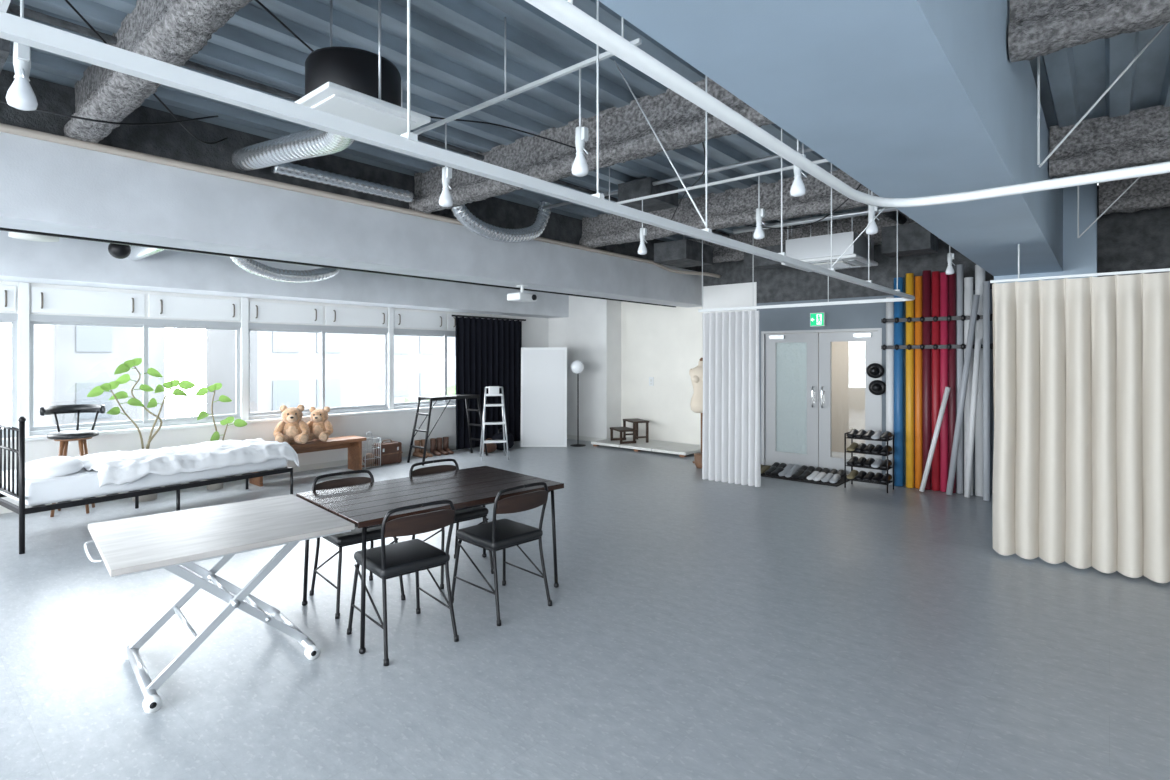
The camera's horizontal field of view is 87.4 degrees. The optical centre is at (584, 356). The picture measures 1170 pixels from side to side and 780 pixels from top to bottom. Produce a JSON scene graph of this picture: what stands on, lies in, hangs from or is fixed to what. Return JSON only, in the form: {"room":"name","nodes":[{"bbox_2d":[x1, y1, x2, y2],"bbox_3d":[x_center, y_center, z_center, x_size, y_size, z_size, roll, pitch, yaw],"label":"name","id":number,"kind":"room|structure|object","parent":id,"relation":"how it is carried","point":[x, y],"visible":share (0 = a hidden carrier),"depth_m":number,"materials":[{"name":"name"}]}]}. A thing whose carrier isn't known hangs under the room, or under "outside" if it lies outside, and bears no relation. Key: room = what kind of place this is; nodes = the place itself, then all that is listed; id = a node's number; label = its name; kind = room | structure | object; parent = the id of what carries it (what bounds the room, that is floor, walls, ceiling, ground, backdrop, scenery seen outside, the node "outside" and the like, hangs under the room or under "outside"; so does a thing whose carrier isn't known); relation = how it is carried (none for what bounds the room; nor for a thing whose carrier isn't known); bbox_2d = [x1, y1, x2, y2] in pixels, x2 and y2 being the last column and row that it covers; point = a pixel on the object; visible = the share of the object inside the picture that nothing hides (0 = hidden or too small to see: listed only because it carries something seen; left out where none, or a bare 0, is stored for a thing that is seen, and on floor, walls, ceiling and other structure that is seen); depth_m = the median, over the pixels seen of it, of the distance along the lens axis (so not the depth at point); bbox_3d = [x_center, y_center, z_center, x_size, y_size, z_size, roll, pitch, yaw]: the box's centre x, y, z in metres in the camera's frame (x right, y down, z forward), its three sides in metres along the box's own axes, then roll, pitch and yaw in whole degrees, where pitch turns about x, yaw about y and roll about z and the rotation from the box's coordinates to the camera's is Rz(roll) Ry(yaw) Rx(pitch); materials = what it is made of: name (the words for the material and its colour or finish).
{"room":"photo studio","nodes":[
{"label":"photo studio","id":0,"kind":"room"},
{"bbox_2d":[8,232,58,241],"bbox_3d":[-4.924,-1.455,5.472,0.340,0.790,0.340,0,0,41],"label":"light fixture","id":1,"kind":"object","parent":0,"point":[31,237],"depth_m":5.43,"materials":[{"name":"white plastic"}]},
{"bbox_2d":[0,281,547,505],"bbox_3d":[-4.409,-0.140,8.224,0.200,3.480,11.950,0,0,41],"label":"wall","id":2,"kind":"structure","parent":0,"point":[397,426],"depth_m":8.83,"materials":[{"name":"white paint"}]},
{"bbox_2d":[0,281,17,437],"bbox_3d":[-6.617,0.025,5.566,0.168,1.610,2.150,0,0,41],"label":"window","id":3,"kind":"structure","parent":2,"relation":"in","point":[8,290],"depth_m":6.34,"materials":[{"name":"white metal"}]},
{"bbox_2d":[18,282,240,435],"bbox_3d":[-5.218,0.025,7.198,0.168,1.610,2.150,0,0,41],"label":"window","id":4,"kind":"structure","parent":2,"relation":"in","point":[48,304],"depth_m":6.97,"materials":[{"name":"white metal"}]},
{"bbox_2d":[0,445,455,513],"bbox_3d":[-4.474,1.560,7.984,0.015,0.080,11.500,0,0,41],"label":"baseboard","id":5,"kind":"structure","parent":2,"relation":"attached to","point":[3,510],"depth_m":8.71,"materials":[{"name":"white plastic"}]},
{"bbox_2d":[2,405,455,442],"bbox_3d":[-4.492,0.850,8.051,0.300,0.040,8.680,0,0,41],"label":"trim","id":6,"kind":"structure","parent":2,"relation":"attached to","point":[147,429],"depth_m":7.64,"materials":[{"name":"white wood"}]},
{"bbox_2d":[240,297,387,419],"bbox_3d":[-3.819,0.025,8.831,0.168,1.610,2.150,0,0,41],"label":"window","id":7,"kind":"structure","parent":2,"relation":"in","point":[256,314],"depth_m":8.69,"materials":[{"name":"white metal"}]},
{"bbox_2d":[388,307,496,409],"bbox_3d":[-2.392,0.025,10.496,0.168,1.610,2.235,0,0,41],"label":"window","id":8,"kind":"structure","parent":2,"relation":"in","point":[408,322],"depth_m":10.07,"materials":[{"name":"white metal"}]},
{"bbox_2d":[548,295,620,438],"bbox_3d":[-0.022,-0.100,12.037,1.500,3.400,0.450,0,0,41],"label":"wall column","id":9,"kind":"structure","parent":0,"point":[591,333],"depth_m":11.65,"materials":[{"name":"white paint"}]},
{"bbox_2d":[0,439,1169,779],"bbox_3d":[0.602,1.675,4.851,12.200,0.150,13.750,0,0,41],"label":"floor","id":10,"kind":"structure","parent":0,"point":[694,627],"depth_m":3.38,"materials":[{"name":"plastic"}]},
{"bbox_2d":[40,404,105,516],"bbox_3d":[-5.293,1.053,6.340,0.524,1.097,0.472,0,0,-29],"label":"bar stool","id":11,"kind":"object","parent":10,"relation":"on","point":[81,436],"visible":0.64,"depth_m":6.33,"materials":[{"name":"black wood"}]},
{"bbox_2d":[87,358,195,501],"bbox_3d":[-4.953,0.806,6.844,0.310,1.589,0.995,0,0,41],"label":"leaf plant","id":12,"kind":"object","parent":10,"relation":"on","point":[122,368],"visible":0.82,"depth_m":6.79,"materials":[{"name":"green plant"}]},
{"bbox_2d":[0,416,299,553],"bbox_3d":[-4.322,1.042,6.220,1.077,1.115,2.381,0,0,35],"label":"bed","id":13,"kind":"object","parent":10,"relation":"on","point":[59,480],"visible":1,"depth_m":5.65,"materials":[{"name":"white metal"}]},
{"bbox_2d":[25,456,82,478],"bbox_3d":[-4.815,1.000,5.506,0.660,0.169,0.416,0,0,35],"label":"pillow","id":14,"kind":"object","parent":13,"relation":"on","point":[57,466],"depth_m":5.36,"materials":[{"name":"white fabric"}]},
{"bbox_2d":[74,438,299,486],"bbox_3d":[-4.175,1.093,6.434,1.077,0.306,1.862,0,0,35],"label":"duvet","id":15,"kind":"object","parent":13,"relation":"on","point":[209,461],"depth_m":6.11,"materials":[{"name":"white fabric"}]},
{"bbox_2d":[84,494,354,713],"bbox_3d":[-1.947,1.243,3.233,1.075,0.714,0.980,0,0,-43],"label":"folding table","id":16,"kind":"object","parent":10,"relation":"on","point":[168,540],"visible":1,"depth_m":3.13,"materials":[{"name":"laminate"}]},
{"bbox_2d":[195,383,246,489],"bbox_3d":[-4.448,0.958,7.464,0.251,1.284,0.572,0,0,41],"label":"leaf plant","id":17,"kind":"object","parent":10,"relation":"on","point":[202,391],"visible":0.68,"depth_m":7.41,"materials":[{"name":"green plant"}]},
{"bbox_2d":[249,435,365,486],"bbox_3d":[-3.692,1.366,8.169,0.360,0.468,1.480,0,0,41],"label":"wooden bench","id":18,"kind":"object","parent":10,"relation":"on","point":[353,443],"visible":0.59,"depth_m":8.49,"materials":[{"name":"brown wood"}]},
{"bbox_2d":[273,405,309,443],"bbox_3d":[-3.807,0.880,7.954,0.432,0.505,0.438,0,0,-24],"label":"teddy bear","id":19,"kind":"object","parent":18,"relation":"on","point":[292,429],"visible":0.94,"depth_m":7.92},
{"bbox_2d":[307,406,332,440],"bbox_3d":[-3.594,0.902,8.235,0.394,0.460,0.400,0,0,-7],"label":"teddy bear","id":20,"kind":"object","parent":18,"relation":"on","point":[320,427],"visible":0.81,"depth_m":8.22},
{"bbox_2d":[309,470,405,618],"bbox_3d":[-1.522,1.198,4.073,0.457,0.807,0.521,0,0,-42],"label":"dining chair","id":21,"kind":"object","parent":10,"relation":"on","point":[354,536],"visible":0.58,"depth_m":4.03,"materials":[{"name":"black plastic"}]},
{"bbox_2d":[362,432,380,468],"bbox_3d":[-3.129,1.343,8.872,0.213,0.514,0.253,0,0,41],"label":"wire cage","id":22,"kind":"object","parent":10,"relation":"on","point":[369,458],"visible":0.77,"depth_m":8.85,"materials":[{"name":"silver metal"}]},
{"bbox_2d":[372,439,402,465],"bbox_3d":[-2.977,1.423,9.203,0.209,0.360,0.405,0,0,41],"label":"suitcase","id":23,"kind":"object","parent":10,"relation":"on","point":[391,452],"visible":0.8,"depth_m":9.13,"materials":[{"name":"brown leather"}]},
{"bbox_2d":[347,500,458,665],"bbox_3d":[-1.039,1.198,3.495,0.457,0.807,0.521,0,0,-41],"label":"dining chair","id":24,"kind":"object","parent":10,"relation":"on","point":[393,560],"visible":0.98,"depth_m":3.38,"materials":[{"name":"black plastic"}]},
{"bbox_2d":[296,466,563,653],"bbox_3d":[-1.003,1.239,4.100,1.460,0.722,0.957,0,0,-43],"label":"dining table","id":25,"kind":"object","parent":10,"relation":"on","point":[365,505],"visible":0.84,"depth_m":3.94,"materials":[{"name":"brown wood"}]},
{"bbox_2d":[413,437,453,457],"bbox_3d":[-2.452,1.466,9.971,0.284,0.262,0.677,0,0,41],"label":"boots","id":26,"kind":"object","parent":10,"relation":"on","point":[434,442],"visible":0.97,"depth_m":9.99,"materials":[{"name":"beige leather"}]},
{"bbox_2d":[407,394,487,465],"bbox_3d":[-2.137,1.107,9.615,0.414,0.993,1.256,0,0,41],"label":"work platform","id":27,"kind":"object","parent":10,"relation":"on","point":[459,396],"visible":0.96,"depth_m":9.38,"materials":[{"name":"black metal"}]},
{"bbox_2d":[409,459,493,588],"bbox_3d":[-1.006,1.198,4.552,0.457,0.807,0.521,0,0,-44],"label":"dining chair","id":28,"kind":"object","parent":10,"relation":"on","point":[467,514],"visible":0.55,"depth_m":4.53,"materials":[{"name":"black metal"}]},
{"bbox_2d":[452,315,525,449],"bbox_3d":[-1.681,0.433,10.924,0.102,2.286,1.700,0,0,41],"label":"curtain","id":29,"kind":"object","parent":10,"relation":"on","point":[488,349],"visible":0.86,"depth_m":10.83,"materials":[{"name":"black fabric"}]},
{"bbox_2d":[481,438,496,452],"bbox_3d":[-1.612,1.483,10.259,0.200,0.234,0.260,0,0,41],"label":"leather bag","id":30,"kind":"object","parent":10,"relation":"on","point":[491,447],"visible":0.57,"depth_m":10.19,"materials":[{"name":"brown leather"}]},
{"bbox_2d":[479,386,508,460],"bbox_3d":[-1.443,1.034,9.700,0.424,1.138,0.484,0,0,-14],"label":"step ladder","id":31,"kind":"object","parent":10,"relation":"on","point":[492,390],"visible":1,"depth_m":9.63,"materials":[{"name":"silver metal"}]},
{"bbox_2d":[451,482,551,625],"bbox_3d":[-0.542,1.198,3.967,0.521,0.807,0.457,0,0,45],"label":"dining chair","id":32,"kind":"object","parent":10,"relation":"on","point":[495,535],"visible":0.98,"depth_m":3.86,"materials":[{"name":"black metal"}]},
{"bbox_2d":[492,427,513,449],"bbox_3d":[-1.416,1.409,10.565,0.280,0.382,0.400,0,0,41],"label":"bag","id":33,"kind":"object","parent":10,"relation":"on","point":[498,436],"visible":0.73,"depth_m":10.46,"materials":[{"name":"black fabric"}]},
{"bbox_2d":[521,347,566,446],"bbox_3d":[-0.732,0.713,10.898,0.820,1.769,0.127,0,0,1],"label":"panel board","id":34,"kind":"object","parent":10,"relation":"on","point":[543,369],"visible":1,"depth_m":10.88,"materials":[{"name":"white wood"}]},
{"bbox_2d":[570,360,585,446],"bbox_3d":[-0.126,0.830,11.040,0.280,1.540,0.280,0,0,41],"label":"floor lamp","id":35,"kind":"object","parent":10,"relation":"on","point":[577,367],"visible":1,"depth_m":10.99,"materials":[{"name":"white metal"}]},
{"bbox_2d":[591,437,700,456],"bbox_3d":[1.129,1.559,10.675,1.965,0.082,0.860,0,0,41],"label":"platform","id":36,"kind":"object","parent":10,"relation":"on","point":[681,449],"visible":0.75,"depth_m":10.49,"materials":[{"name":"white wood"}]},
{"bbox_2d":[610,418,648,443],"bbox_3d":[0.794,1.325,10.976,0.560,0.385,0.500,0,0,-19],"label":"step stool","id":37,"kind":"object","parent":36,"relation":"on","point":[635,421],"visible":1,"depth_m":10.84,"materials":[{"name":"brown wood"}]},
{"bbox_2d":[689,358,702,462],"bbox_3d":[1.756,0.805,9.245,0.305,1.590,0.321,0,0,-29],"label":"mannequin","id":38,"kind":"object","parent":10,"relation":"on","point":[696,374],"visible":0.55,"depth_m":9.18},
{"bbox_2d":[694,453,701,468],"bbox_3d":[1.675,1.498,8.838,0.200,0.205,0.197,0,0,41],"label":"wicker basket","id":39,"kind":"object","parent":10,"relation":"on","point":[697,456],"visible":0.56,"depth_m":8.77,"materials":[{"name":"beige wicker"}]},
{"bbox_2d":[761,465,849,486],"bbox_3d":[2.817,1.594,8.319,1.450,0.012,0.800,0,0,41],"label":"entrance mat","id":40,"kind":"object","parent":10,"relation":"on","point":[841,481],"visible":0.29,"depth_m":7.87,"materials":[{"name":"black rubber"}]},
{"bbox_2d":[761,462,843,482],"bbox_3d":[2.829,1.540,8.315,1.339,0.088,0.621,0,0,41],"label":"shoes","id":41,"kind":"object","parent":40,"relation":"on","point":[790,470],"visible":0.9,"depth_m":8.14,"materials":[{"name":"black leather"}]},
{"bbox_2d":[844,429,893,492],"bbox_3d":[3.455,1.246,7.443,0.497,0.708,0.277,0,0,41],"label":"shoe rack","id":42,"kind":"object","parent":10,"relation":"on","point":[862,462],"visible":1,"depth_m":7.40,"materials":[{"name":"black metal"}]},
{"bbox_2d":[886,264,989,500],"bbox_3d":[4.163,0.258,7.275,1.133,2.675,0.424,0,0,41],"label":"rolls","id":43,"kind":"object","parent":10,"relation":"on","point":[973,379],"visible":0.92,"depth_m":7.23,"materials":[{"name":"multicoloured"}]},
{"bbox_2d":[3,0,1169,241],"bbox_3d":[0.678,-1.900,4.786,12.400,0.200,13.750,0,0,41],"label":"ceiling","id":44,"kind":"structure","parent":0,"point":[457,47],"depth_m":3.94,"materials":[{"name":"black metal"}]},
{"bbox_2d":[108,243,130,258],"bbox_3d":[-4.458,-1.395,5.862,0.180,0.910,0.180,0,0,41],"label":"speaker","id":45,"kind":"object","parent":44,"relation":"hanging from","point":[119,251],"visible":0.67,"depth_m":5.81},
{"bbox_2d":[127,246,165,260],"bbox_3d":[-4.032,-1.150,5.880,2.288,0.224,0.195,0,0,42],"label":"spiral duct","id":46,"kind":"object","parent":44,"relation":"attached to","point":[137,253],"visible":0.23,"depth_m":6.29,"materials":[{"name":"white metal"}]},
{"bbox_2d":[64,0,252,142],"bbox_3d":[-1.771,-1.614,2.728,4.260,0.412,0.223,0,0,41],"label":"steel beam","id":47,"kind":"structure","parent":44,"relation":"attached to","point":[172,32],"depth_m":3.10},
{"bbox_2d":[0,231,568,317],"bbox_3d":[-4.271,-1.290,7.809,0.550,1.020,11.500,0,0,41],"label":"beam","id":48,"kind":"structure","parent":44,"relation":"attached to","point":[73,262],"depth_m":7.40,"materials":[{"name":"white paint"}]},
{"bbox_2d":[229,257,340,282],"bbox_3d":[-3.600,-1.278,7.225,0.476,0.765,2.202,0,0,13],"label":"flexible duct","id":49,"kind":"object","parent":44,"relation":"hanging from","point":[252,266],"visible":0.59,"depth_m":7.27,"materials":[{"name":"white metal"}]},
{"bbox_2d":[231,128,354,171],"bbox_3d":[-1.916,-1.415,4.078,0.331,0.462,2.251,0,0,-42],"label":"spiral duct","id":50,"kind":"object","parent":44,"relation":"attached to","point":[309,143],"visible":0.71,"depth_m":4.18,"materials":[{"name":"white metal"}]},
{"bbox_2d":[0,227,675,306],"bbox_3d":[-1.871,-0.875,6.576,0.030,0.035,10.550,0,0,41],"label":"track","id":51,"kind":"object","parent":44,"relation":"attached to","point":[1,228],"visible":0.67,"depth_m":5.44,"materials":[{"name":"black metal"}]},
{"bbox_2d":[271,162,413,202],"bbox_3d":[-2.080,-1.530,5.379,0.113,0.113,1.260,0,0,41],"label":"spiral duct","id":52,"kind":"object","parent":44,"relation":"attached to","point":[289,169],"visible":0.94,"depth_m":5.29,"materials":[{"name":"white metal"}]},
{"bbox_2d":[0,69,701,307],"bbox_3d":[-1.923,-1.335,6.093,0.450,0.930,11.950,0,0,41],"label":"ceiling beam","id":53,"kind":"structure","parent":44,"relation":"attached to","point":[46,186],"depth_m":4.95,"materials":[{"name":"white paint"}]},
{"bbox_2d":[280,0,430,139],"bbox_3d":[-1.121,-1.460,2.897,0.612,0.721,0.500,0,0,41],"label":"ceiling exhaust fan","id":54,"kind":"object","parent":44,"relation":"hanging from","point":[361,86],"depth_m":2.70,"materials":[{"name":"metal"}]},
{"bbox_2d":[0,123,720,277],"bbox_3d":[-1.761,-1.330,5.452,0.621,0.210,11.187,0,0,41],"label":"conduit","id":55,"kind":"object","parent":44,"relation":"attached to","point":[5,128],"visible":0.97,"depth_m":4.84,"materials":[{"name":"beige metal"}]},
{"bbox_2d":[0,0,828,203],"bbox_3d":[0.909,-1.580,4.745,7.984,0.540,2.440,0,0,-44],"label":"track","id":56,"kind":"object","parent":44,"relation":"attached to","point":[4,4],"visible":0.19,"depth_m":3.46,"materials":[{"name":"white metal"}]},
{"bbox_2d":[5,0,37,110],"bbox_3d":[-2.005,-1.146,2.179,0.085,0.524,0.085,0,0,3],"label":"spotlight","id":57,"kind":"object","parent":56,"relation":"hanging from","point":[20,95],"visible":0.91,"depth_m":2.16,"materials":[{"name":"white metal"}]},
{"bbox_2d":[439,123,452,206],"bbox_3d":[-0.836,-1.156,3.680,0.085,0.504,0.085,0,0,3],"label":"spotlight","id":58,"kind":"object","parent":56,"relation":"hanging from","point":[445,200],"visible":1,"depth_m":3.66,"materials":[{"name":"white metal"}]},
{"bbox_2d":[571,68,588,176],"bbox_3d":[-0.024,-1.146,2.984,0.085,0.524,0.085,0,0,3],"label":"spotlight","id":59,"kind":"object","parent":56,"relation":"hanging from","point":[580,166],"visible":1,"depth_m":2.96,"materials":[{"name":"white metal"}]},
{"bbox_2d":[638,200,646,254],"bbox_3d":[0.506,-1.146,5.401,0.085,0.484,0.085,0,0,3],"label":"spotlight","id":60,"kind":"object","parent":56,"relation":"hanging from","point":[642,250],"visible":0.98,"depth_m":5.38,"materials":[{"name":"white metal"}]},
{"bbox_2d":[753,176,765,239],"bbox_3d":[1.334,-1.146,4.691,0.085,0.484,0.085,0,0,3],"label":"spotlight","id":61,"kind":"object","parent":56,"relation":"hanging from","point":[759,232],"visible":1,"depth_m":4.67,"materials":[{"name":"white metal"}]},
{"bbox_2d":[790,139,806,196],"bbox_3d":[1.196,-1.106,3.439,0.085,0.404,0.085,0,0,3],"label":"spotlight","id":62,"kind":"object","parent":56,"relation":"hanging from","point":[797,189],"visible":0.73,"depth_m":3.42,"materials":[{"name":"white metal"}]},
{"bbox_2d":[866,191,878,234],"bbox_3d":[2.114,-1.106,4.510,0.085,0.404,0.085,0,0,3],"label":"spotlight","id":63,"kind":"object","parent":56,"relation":"hanging from","point":[872,229],"visible":0.75,"depth_m":4.49,"materials":[{"name":"white metal"}]},
{"bbox_2d":[945,245,954,274],"bbox_3d":[4.001,-1.106,6.712,0.085,0.404,0.085,0,0,3],"label":"spotlight","id":64,"kind":"object","parent":56,"relation":"hanging from","point":[949,271],"visible":0.98,"depth_m":6.69,"materials":[{"name":"white metal"}]},
{"bbox_2d":[0,0,914,311],"bbox_3d":[0.412,-1.216,2.958,2.448,1.268,9.947,0,0,26],"label":"rail","id":65,"kind":"object","parent":44,"relation":"hanging from","point":[13,28],"visible":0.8,"depth_m":1.71,"materials":[{"name":"white metal"}]},
{"bbox_2d":[702,310,760,486],"bbox_3d":[1.815,0.497,7.650,0.812,2.137,0.134,0,0,41],"label":"sheer curtain","id":66,"kind":"object","parent":65,"relation":"hanging from","point":[731,449],"visible":1,"depth_m":7.61,"materials":[{"name":"white fabric"}]},
{"bbox_2d":[0,0,937,269],"bbox_3d":[-0.362,-1.525,4.344,4.204,0.650,10.125,0,0,41],"label":"pipe","id":67,"kind":"object","parent":44,"relation":"attached to","point":[913,239],"depth_m":6.26,"materials":[{"name":"grey metal"}]},
{"bbox_2d":[450,201,551,242],"bbox_3d":[-0.881,-1.518,6.616,0.167,0.559,1.452,0,0,41],"label":"flexible duct","id":68,"kind":"object","parent":44,"relation":"hanging from","point":[466,218],"visible":0.86,"depth_m":6.54,"materials":[{"name":"white metal"}]},
{"bbox_2d":[507,285,536,301],"bbox_3d":[-0.758,-0.773,7.433,0.255,0.191,0.300,0,0,41],"label":"projector","id":69,"kind":"object","parent":44,"relation":"hanging from","point":[521,296],"visible":1,"depth_m":7.36,"materials":[{"name":"white plastic"}]},
{"bbox_2d":[409,76,774,213],"bbox_3d":[-0.059,-1.613,4.726,4.260,0.413,0.218,0,0,41],"label":"steel beam","id":70,"kind":"structure","parent":44,"relation":"attached to","point":[625,134],"depth_m":4.50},
{"bbox_2d":[579,168,878,247],"bbox_3d":[1.601,-1.613,6.662,4.261,0.413,0.227,0,0,41],"label":"steel beam","id":71,"kind":"structure","parent":44,"relation":"attached to","point":[736,207],"depth_m":6.62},
{"bbox_2d":[673,210,939,266],"bbox_3d":[3.032,-1.614,8.332,4.261,0.413,0.225,0,0,41],"label":"steel beam","id":72,"kind":"structure","parent":44,"relation":"attached to","point":[772,237],"depth_m":8.35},
{"bbox_2d":[781,209,877,271],"bbox_3d":[2.885,-1.458,7.208,0.840,0.784,0.840,0,0,41],"label":"air conditioner","id":73,"kind":"object","parent":44,"relation":"hanging from","point":[815,250],"depth_m":6.93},
{"bbox_2d":[598,0,1062,275],"bbox_3d":[1.293,-1.350,2.546,0.610,0.900,10.750,0,0,41],"label":"ceiling beam","id":74,"kind":"structure","parent":44,"relation":"attached to","point":[906,98],"depth_m":2.23,"materials":[{"name":"grey paint"}]},
{"bbox_2d":[525,0,1169,207],"bbox_3d":[0.963,-1.217,-0.769,3.937,1.267,5.287,0,0,41],"label":"rail","id":75,"kind":"object","parent":44,"relation":"hanging from","point":[565,12],"visible":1,"depth_m":1.63,"materials":[{"name":"white metal"}]},
{"bbox_2d":[990,244,1169,582],"bbox_3d":[4.782,-0.122,3.735,3.881,3.396,0.220,0,0,41],"label":"pleated curtain","id":76,"kind":"object","parent":44,"relation":"hanging from","point":[1081,366],"visible":1,"depth_m":4.59,"materials":[{"name":"beige fabric"}]},
{"bbox_2d":[1008,0,1169,61],"bbox_3d":[3.389,-1.613,1.772,3.560,0.414,0.222,0,0,41],"label":"steel beam","id":77,"kind":"structure","parent":44,"relation":"attached to","point":[1036,27],"depth_m":2.74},
{"bbox_2d":[1037,22,1168,237],"bbox_3d":[3.549,-1.410,3.972,0.790,0.827,2.761,0,0,41],"label":"rods","id":78,"kind":"object","parent":44,"relation":"hanging from","point":[1038,57],"depth_m":3.18,"materials":[{"name":"grey metal"}]},
{"bbox_2d":[1049,105,1169,178],"bbox_3d":[5.049,-1.613,3.709,3.561,0.414,0.222,0,0,41],"label":"steel beam","id":79,"kind":"structure","parent":44,"relation":"attached to","point":[1140,137],"depth_m":4.58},
{"bbox_2d":[1099,173,1169,215],"bbox_3d":[6.390,-1.614,5.058,3.280,0.413,0.218,0,0,41],"label":"steel beam","id":80,"kind":"structure","parent":44,"relation":"attached to","point":[1153,191],"depth_m":5.91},
{"bbox_2d":[621,301,702,444],"bbox_3d":[1.290,-0.140,11.340,4.800,3.480,0.200,0,0,41],"label":"wall","id":81,"kind":"structure","parent":0,"point":[663,343],"depth_m":11.12,"materials":[{"name":"beige paint"}]},
{"bbox_2d":[567,434,697,444],"bbox_3d":[0.808,1.560,11.315,3.700,0.080,0.465,0,0,41],"label":"baseboard","id":82,"kind":"structure","parent":81,"relation":"attached to","point":[584,438],"depth_m":11.64,"materials":[{"name":"white plastic"}]},
{"bbox_2d":[649,377,653,385],"bbox_3d":[1.218,0.450,11.256,0.100,0.160,0.020,0,0,41],"label":"wall switch","id":83,"kind":"object","parent":81,"relation":"attached to","point":[651,379],"visible":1,"depth_m":11.25,"materials":[{"name":"white plastic"}]},
{"bbox_2d":[703,260,756,312],"bbox_3d":[2.462,-0.100,9.710,0.900,3.400,0.750,0,0,41],"label":"wall pier","id":84,"kind":"object","parent":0,"point":[736,286],"depth_m":9.42,"materials":[{"name":"white paint"}]},
{"bbox_2d":[831,341,864,454],"bbox_3d":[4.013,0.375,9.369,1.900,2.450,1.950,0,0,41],"label":"glass panel","id":85,"kind":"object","parent":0,"point":[847,358],"depth_m":10.22,"materials":[{"name":"glass"}]},
{"bbox_2d":[765,333,818,468],"bbox_3d":[2.957,0.625,8.801,0.775,1.930,0.107,0,0,41],"label":"door","id":86,"kind":"structure","parent":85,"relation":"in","point":[791,359],"depth_m":8.82,"materials":[{"name":"grey paint"}]},
{"bbox_2d":[761,328,881,472],"bbox_3d":[3.296,0.610,8.594,1.660,1.980,0.160,0,0,41],"label":"trim","id":87,"kind":"structure","parent":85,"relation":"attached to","point":[879,330],"depth_m":8.80,"materials":[{"name":"grey paint"}]},
{"bbox_2d":[819,331,877,473],"bbox_3d":[3.553,0.625,8.290,0.775,1.930,0.107,0,0,41],"label":"door","id":88,"kind":"structure","parent":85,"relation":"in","point":[870,338],"depth_m":8.42,"materials":[{"name":"grey paint"}]},
{"bbox_2d":[866,363,885,394],"bbox_3d":[3.787,0.290,7.976,0.250,0.420,0.160,0,0,41],"label":"hats","id":89,"kind":"object","parent":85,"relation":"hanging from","point":[874,370],"visible":1,"depth_m":7.95,"materials":[{"name":"black fabric"}]},
{"bbox_2d":[881,314,992,349],"bbox_3d":[4.260,-0.285,7.375,1.182,0.402,0.427,0,0,41],"label":"rack","id":90,"kind":"object","parent":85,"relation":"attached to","point":[948,318],"visible":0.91,"depth_m":7.27,"materials":[{"name":"black metal"}]},
{"bbox_2d":[757,185,1169,492],"bbox_3d":[5.342,-0.125,6.847,7.200,3.450,0.150,0,0,41],"label":"wall","id":91,"kind":"structure","parent":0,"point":[1138,240],"depth_m":7.91,"materials":[{"name":"grey paint"}]},
{"bbox_2d":[810,312,825,326],"bbox_3d":[3.233,-0.520,8.505,0.200,0.190,0.058,0,0,41],"label":"emergency exit sign","id":92,"kind":"object","parent":91,"relation":"attached to","point":[816,319],"visible":1,"depth_m":8.48,"materials":[{"name":"green plastic"}]},
{"bbox_2d":[994,183,1096,282],"bbox_3d":[5.040,-0.100,6.710,0.880,3.400,0.450,0,0,41],"label":"column","id":93,"kind":"structure","parent":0,"point":[1079,254],"depth_m":6.35,"materials":[{"name":"grey paint"}]},
{"label":"outside","id":94,"kind":"structure","parent":0,"visible":0},
{"bbox_3d":[-4.339,9.700,10.304,100.000,0.200,110.000,0,0,41],"label":"ground","id":95,"kind":"structure","parent":94,"visible":0},
{"bbox_2d":[34,324,164,425],"bbox_3d":[-20.970,3.100,26.205,6.050,13.000,3.500,0,0,41],"label":"office building","id":96,"kind":"structure","parent":95,"relation":"on","point":[70,361],"depth_m":24.11,"materials":[{"name":"grey"}]},
{"bbox_2d":[206,329,357,414],"bbox_3d":[-14.462,2.600,29.188,6.050,14.000,4.500,0,0,41],"label":"office building","id":97,"kind":"structure","parent":95,"relation":"on","point":[284,366],"depth_m":27.31,"materials":[{"name":"grey"}]},
{"bbox_2d":[358,334,455,405],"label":"window","id":98,"kind":"structure","parent":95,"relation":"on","point":[418,360],"depth_m":38.16,"materials":[{"name":"grey"}]},
{"bbox_2d":[404,385,455,402],"bbox_3d":[-4.828,5.257,20.457,5.333,8.686,5.315,0,0,41],"label":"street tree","id":99,"kind":"object","parent":95,"relation":"on","point":[451,390],"visible":0.05,"depth_m":19.84,"materials":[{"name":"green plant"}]}
]}

